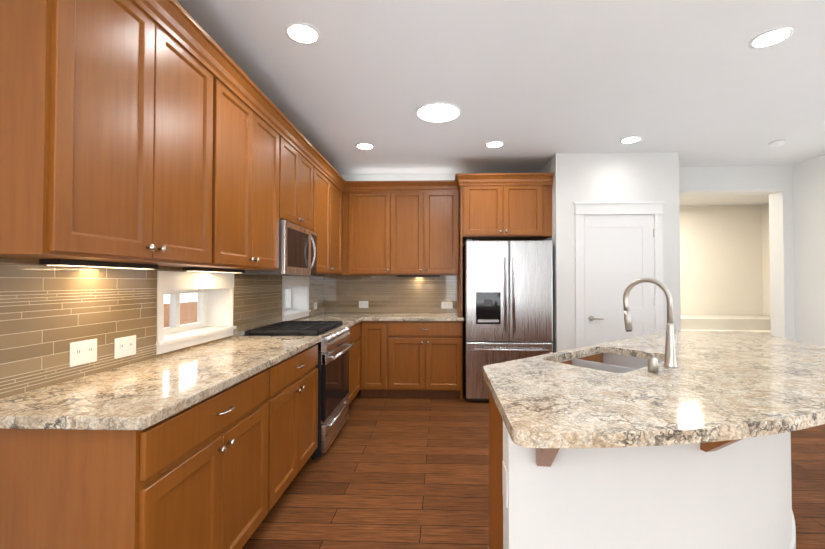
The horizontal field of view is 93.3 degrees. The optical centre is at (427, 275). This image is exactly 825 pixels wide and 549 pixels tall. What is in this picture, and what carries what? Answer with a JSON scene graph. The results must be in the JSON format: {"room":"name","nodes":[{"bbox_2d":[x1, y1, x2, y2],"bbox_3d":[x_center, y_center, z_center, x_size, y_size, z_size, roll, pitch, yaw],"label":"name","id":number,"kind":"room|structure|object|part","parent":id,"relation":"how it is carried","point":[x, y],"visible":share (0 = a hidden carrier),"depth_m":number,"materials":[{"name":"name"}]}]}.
{"room":"kitchen","nodes":[
{"label":"kitchen","id":0,"kind":"room"},
{"bbox_2d":[6,307,230,397],"bbox_3d":[-1.616,-0.021,0.788,0.225,2.740,8.880,0,-1,2],"label":"wall","id":1,"kind":"structure","parent":0,"point":[171,353],"depth_m":2.83,"materials":[{"name":"white paint"}]},
{"bbox_2d":[0,0,219,267],"bbox_3d":[-1.308,-0.612,1.636,0.325,1.110,0.863,0,-1,2],"label":"upper cabinet","id":2,"kind":"object","parent":1,"relation":"attached to","point":[144,134],"depth_m":1.42,"materials":[{"name":"brown wood"}]},
{"bbox_3d":[-0.038,-1.103,2.918,2.782,0.125,3.614,0,-1,2],"label":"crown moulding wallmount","id":3,"kind":"part","parent":2,"relation":"part of","materials":[{"name":"brown wood"}]},
{"bbox_2d":[0,257,323,398],"bbox_3d":[-1.423,0.197,3.089,0.007,0.520,3.979,0,-1,2],"label":"tile backsplash","id":4,"kind":"structure","parent":1,"relation":"attached to","point":[49,315],"depth_m":1.65,"materials":[{"name":"brown tile"}]},
{"bbox_2d":[69,338,96,366],"bbox_3d":[-1.463,0.328,1.655,0.007,0.100,0.125,0,-1,2],"label":"electrical outlet","id":5,"kind":"object","parent":4,"relation":"attached to","point":[83,352],"visible":1,"depth_m":1.65,"materials":[{"name":"white plastic"}]},
{"bbox_2d":[114,335,135,358],"bbox_3d":[-1.456,0.344,1.875,0.007,0.095,0.125,0,-1,2],"label":"electrical outlet","id":6,"kind":"object","parent":4,"relation":"attached to","point":[125,346],"visible":1,"depth_m":1.87,"materials":[{"name":"white plastic"}]},
{"bbox_2d":[156,271,236,354],"bbox_3d":[-1.545,0.207,2.473,0.255,0.450,0.780,0,-1,2],"label":"window","id":7,"kind":"structure","parent":1,"relation":"in","point":[215,297],"depth_m":2.53,"materials":[{"name":"white"}]},
{"bbox_2d":[183,60,283,271],"bbox_3d":[-1.280,-0.598,2.487,0.325,1.110,0.840,0,-1,2],"label":"upper cabinet","id":8,"kind":"object","parent":1,"relation":"attached to","point":[251,134],"depth_m":2.43,"materials":[{"name":"brown wood"}]},
{"bbox_2d":[282,276,310,320],"bbox_3d":[-1.490,0.234,4.112,0.255,0.450,0.760,0,-1,2],"label":"window","id":9,"kind":"structure","parent":1,"relation":"in","point":[297,298],"depth_m":4.38,"materials":[{"name":"white"}]},
{"bbox_2d":[284,124,315,231],"bbox_3d":[-1.253,-0.777,3.295,0.325,0.725,0.770,0,-1,2],"label":"upper cabinet","id":10,"kind":"object","parent":1,"relation":"attached to","point":[299,160],"depth_m":3.28,"materials":[{"name":"brown wood"}]},
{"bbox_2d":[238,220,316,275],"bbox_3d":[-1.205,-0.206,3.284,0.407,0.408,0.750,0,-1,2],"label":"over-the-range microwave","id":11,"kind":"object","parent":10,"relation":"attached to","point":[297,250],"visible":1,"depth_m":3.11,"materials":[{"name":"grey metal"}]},
{"bbox_2d":[316,156,343,274],"bbox_3d":[-1.222,-0.569,4.203,0.325,1.110,1.055,0,-1,2],"label":"upper cabinet","id":12,"kind":"object","parent":1,"relation":"attached to","point":[329,186],"depth_m":4.19,"materials":[{"name":"brown wood"}]},
{"bbox_2d":[341,173,464,306],"bbox_3d":[0.036,0.051,5.104,2.790,2.740,0.140,0,-1,2],"label":"wall","id":13,"kind":"structure","parent":0,"point":[384,177],"depth_m":5.07,"materials":[{"name":"white paint"}]},
{"bbox_2d":[344,184,391,274],"bbox_3d":[-0.752,-0.558,4.904,0.607,1.110,0.325,0,-1,2],"label":"upper cabinet","id":14,"kind":"object","parent":13,"relation":"attached to","point":[367,207],"depth_m":4.75,"materials":[{"name":"brown wood"}]},
{"bbox_2d":[324,275,457,312],"bbox_3d":[-0.443,0.230,5.043,1.774,0.520,0.007,0,-1,2],"label":"tile backsplash","id":15,"kind":"structure","parent":13,"relation":"attached to","point":[342,293],"depth_m":5.04,"materials":[{"name":"brown tile"}]},
{"bbox_2d":[359,301,367,307],"bbox_3d":[-0.833,0.380,5.046,0.125,0.090,0.007,0,-1,2],"label":"electrical outlet","id":16,"kind":"object","parent":15,"relation":"attached to","point":[363,304],"visible":1,"depth_m":5.04,"materials":[{"name":"white plastic"}]},
{"bbox_2d":[441,302,452,308],"bbox_3d":[0.246,0.384,5.010,0.145,0.090,0.007,0,-1,2],"label":"electrical outlet","id":17,"kind":"object","parent":15,"relation":"attached to","point":[446,305],"visible":1,"depth_m":5.01,"materials":[{"name":"white plastic"}]},
{"bbox_2d":[392,180,459,275],"bbox_3d":[-0.033,-0.558,4.880,0.833,1.110,0.325,0,-1,2],"label":"upper cabinet","id":18,"kind":"object","parent":13,"relation":"attached to","point":[426,213],"depth_m":4.72,"materials":[{"name":"brown wood"}]},
{"bbox_2d":[460,176,551,243],"bbox_3d":[0.898,-0.776,4.707,1.030,0.680,0.615,0,-1,2],"label":"upper cabinet","id":19,"kind":"object","parent":13,"relation":"attached to","point":[492,208],"depth_m":4.40,"materials":[{"name":"brown wood"}]},
{"bbox_2d":[177,0,824,205],"bbox_3d":[2.200,-1.424,1.834,7.785,0.100,11.180,0,-1,2],"label":"ceiling","id":20,"kind":"structure","parent":0,"point":[535,86],"depth_m":2.67,"materials":[{"name":"paint"}]},
{"bbox_2d":[285,22,320,44],"bbox_3d":[-0.707,-1.365,2.201,0.196,0.006,0.196,0,-1,2],"label":"recessed light","id":21,"kind":"object","parent":20,"relation":"in","point":[303,33],"visible":1,"depth_m":2.20,"materials":[{"name":"white"}]},
{"bbox_2d":[355,143,374,149],"bbox_3d":[-0.650,-1.335,4.030,0.196,0.006,0.196,0,-1,2],"label":"recessed light","id":22,"kind":"object","parent":20,"relation":"in","point":[366,146],"visible":1,"depth_m":4.03,"materials":[{"name":"white"}]},
{"bbox_2d":[415,101,460,122],"bbox_3d":[0.088,-1.336,3.215,0.380,0.030,0.380,0,-1,2],"label":"recessed light","id":23,"kind":"object","parent":20,"relation":"in","point":[438,111],"visible":1,"depth_m":3.16,"materials":[{"name":"white"}]},
{"bbox_2d":[485,141,503,147],"bbox_3d":[0.683,-1.336,3.975,0.196,0.006,0.196,0,-1,2],"label":"recessed light","id":24,"kind":"object","parent":20,"relation":"in","point":[493,144],"visible":1,"depth_m":3.97,"materials":[{"name":"white"}]},
{"bbox_2d":[620,136,641,143],"bbox_3d":[2.010,-1.338,3.851,0.196,0.006,0.196,0,-1,2],"label":"recessed light","id":25,"kind":"object","parent":20,"relation":"in","point":[631,139],"visible":1,"depth_m":3.83,"materials":[{"name":"white"}]},
{"bbox_2d":[749,27,793,48],"bbox_3d":[1.976,-1.365,2.241,0.196,0.006,0.196,0,-1,2],"label":"recessed light","id":26,"kind":"object","parent":20,"relation":"in","point":[772,37],"visible":1,"depth_m":2.23,"materials":[{"name":"white"}]},
{"bbox_2d":[769,140,785,146],"bbox_3d":[3.513,-1.321,3.910,0.130,0.036,0.130,0,-1,2],"label":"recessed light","id":27,"kind":"object","parent":20,"relation":"attached to","point":[776,143],"visible":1,"depth_m":3.88,"materials":[{"name":"white"}]},
{"bbox_2d":[242,388,824,548],"bbox_3d":[2.200,1.415,1.787,7.785,0.100,11.180,0,-1,2],"label":"floor","id":28,"kind":"structure","parent":0,"point":[397,473],"depth_m":2.55,"materials":[{"name":"brown wood"}]},
{"bbox_2d":[0,368,275,548],"bbox_3d":[-1.162,0.918,1.632,0.615,0.890,0.889,0,-1,2],"label":"base cabinet","id":29,"kind":"object","parent":28,"relation":"on","point":[201,478],"depth_m":1.22,"materials":[{"name":"brown wood"}]},
{"bbox_2d":[0,336,320,431],"bbox_3d":[-1.140,0.460,2.041,0.637,0.040,1.743,0,-1,2],"label":"countertop","id":30,"kind":"structure","parent":29,"relation":"on","point":[137,397],"depth_m":1.48,"materials":[{"name":"beige stone"}]},
{"bbox_2d":[272,344,317,506],"bbox_3d":[-1.134,0.932,2.490,0.615,0.890,0.827,0,-1,2],"label":"base cabinet","id":31,"kind":"object","parent":28,"relation":"on","point":[295,410],"depth_m":2.42,"materials":[{"name":"brown wood"}]},
{"bbox_2d":[239,321,354,459],"bbox_3d":[-1.047,0.906,3.285,0.720,0.968,0.752,0,-1,2],"label":"gas range","id":32,"kind":"object","parent":28,"relation":"on","point":[334,347],"visible":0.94,"depth_m":3.07,"materials":[{"name":"silver metal"}]},
{"bbox_2d":[320,328,363,403],"bbox_3d":[-1.082,0.958,4.042,0.615,0.890,0.747,0,-1,2],"label":"base cabinet","id":33,"kind":"object","parent":28,"relation":"on","point":[356,334],"depth_m":4.15,"materials":[{"name":"brown wood"}]},
{"bbox_2d":[360,328,387,396],"bbox_3d":[-0.610,0.970,4.728,0.322,0.890,0.615,0,-1,2],"label":"base cabinet","id":34,"kind":"object","parent":28,"relation":"on","point":[374,358],"depth_m":4.43,"materials":[{"name":"brown wood"}]},
{"bbox_2d":[388,328,462,399],"bbox_3d":[-0.020,0.969,4.709,0.858,0.890,0.615,0,-1,2],"label":"base cabinet","id":35,"kind":"object","parent":28,"relation":"on","point":[423,362],"depth_m":4.41,"materials":[{"name":"brown wood"}]},
{"bbox_2d":[295,312,463,327],"bbox_3d":[-0.486,0.498,4.348,1.789,0.040,1.385,0,-1,2],"label":"countertop","id":36,"kind":"structure","parent":35,"relation":"on","point":[352,320],"depth_m":4.41,"materials":[{"name":"beige stone"}]},
{"bbox_2d":[463,239,552,400],"bbox_3d":[0.905,0.508,4.589,0.950,1.808,0.776,0,-1,2],"label":"refrigerator","id":37,"kind":"object","parent":28,"relation":"on","point":[507,300],"visible":0.79,"depth_m":4.27,"materials":[{"name":"grey metal"}]},
{"bbox_2d":[539,152,680,352],"bbox_3d":[2.078,0.043,4.661,1.320,2.740,0.890,0,-1,2],"label":"wall block","id":38,"kind":"object","parent":28,"relation":"on","point":[585,177],"visible":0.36,"depth_m":4.23,"materials":[{"name":"white paint"}]},
{"bbox_2d":[573,201,664,347],"bbox_3d":[2.068,0.304,4.193,0.965,2.203,0.034,0,-1,2],"label":"door frame","id":39,"kind":"structure","parent":38,"relation":"attached to","point":[654,208],"depth_m":4.20,"materials":[{"name":"white wood"}]},
{"bbox_2d":[584,215,655,346],"bbox_3d":[2.073,0.372,4.173,0.747,2.043,0.070,0,-1,2],"label":"pantry door","id":40,"kind":"structure","parent":39,"relation":"attached to","point":[618,255],"depth_m":4.21,"materials":[{"name":"white wood"}]},
{"bbox_2d":[486,382,795,548],"bbox_3d":[1.360,0.926,2.119,2.135,0.889,2.086,0,-1,2],"label":"kitchen island","id":41,"kind":"object","parent":28,"relation":"on","point":[539,499],"depth_m":1.36,"materials":[{"name":"paint"}]},
{"bbox_2d":[483,330,824,453],"bbox_3d":[1.426,0.461,2.116,2.312,0.040,2.226,0,-1,2],"label":"island countertop","id":42,"kind":"structure","parent":41,"relation":"on","point":[692,392],"depth_m":1.45,"materials":[{"name":"beige stone"}]},
{"bbox_2d":[558,353,662,372],"bbox_3d":[0.979,0.578,2.080,0.849,0.194,0.820,0,-1,2],"label":"sink","id":43,"kind":"object","parent":42,"relation":"in","point":[609,362],"depth_m":2.29,"materials":[{"name":"silver metal"}]},
{"bbox_2d":[623,278,677,372],"bbox_3d":[1.105,0.224,1.885,0.237,0.426,0.306,0,-1,2],"label":"faucet","id":44,"kind":"object","parent":42,"relation":"on","point":[669,365],"depth_m":1.85,"materials":[{"name":"silver metal"}]},
{"bbox_2d":[681,315,770,334],"bbox_3d":[4.453,1.083,6.393,3.290,0.720,1.545,0,-1,2],"label":"half wall","id":45,"kind":"structure","parent":28,"relation":"on","point":[761,324],"depth_m":6.42,"materials":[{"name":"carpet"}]},
{"bbox_2d":[679,205,762,314],"bbox_3d":[4.551,0.087,7.254,3.450,2.740,0.140,0,-1,2],"label":"wall","id":46,"kind":"structure","parent":0,"point":[720,260],"depth_m":7.16,"materials":[{"name":"beige paint"}]},
{"bbox_2d":[679,165,794,339],"bbox_3d":[4.468,0.045,4.766,3.450,2.740,0.200,0,-1,2],"label":"wall","id":47,"kind":"structure","parent":0,"point":[774,183],"depth_m":4.71,"materials":[{"name":"white paint"}]},
{"bbox_2d":[761,204,769,315],"bbox_3d":[6.164,0.065,5.970,0.140,2.740,2.320,0,-1,2],"label":"wall","id":48,"kind":"structure","parent":0,"point":[765,258],"depth_m":7.06,"materials":[{"name":"beige paint"}]},
{"bbox_2d":[793,155,824,347],"bbox_3d":[4.330,-0.026,0.509,0.140,2.740,8.440,0,-1,2],"label":"wall","id":49,"kind":"structure","parent":0,"point":[809,222],"depth_m":4.48,"materials":[{"name":"white paint"}]},
{"label":"outside","id":50,"kind":"structure","parent":0,"visible":0},
{"bbox_2d":[164,293,196,302],"bbox_3d":[-4.170,-0.157,3.477,0.050,3.300,7.000,0,-1,2],"label":"sky","id":51,"kind":"structure","parent":50,"point":[191,298],"depth_m":6.52,"materials":[{"name":"white"}]},
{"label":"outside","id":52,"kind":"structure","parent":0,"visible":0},
{"bbox_2d":[164,301,196,326],"bbox_3d":[-3.034,0.874,2.887,0.060,1.220,4.930,0,-1,2],"label":"fence","id":53,"kind":"object","parent":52,"point":[186,316],"depth_m":4.76,"materials":[{"name":"brown wood"}]}
]}

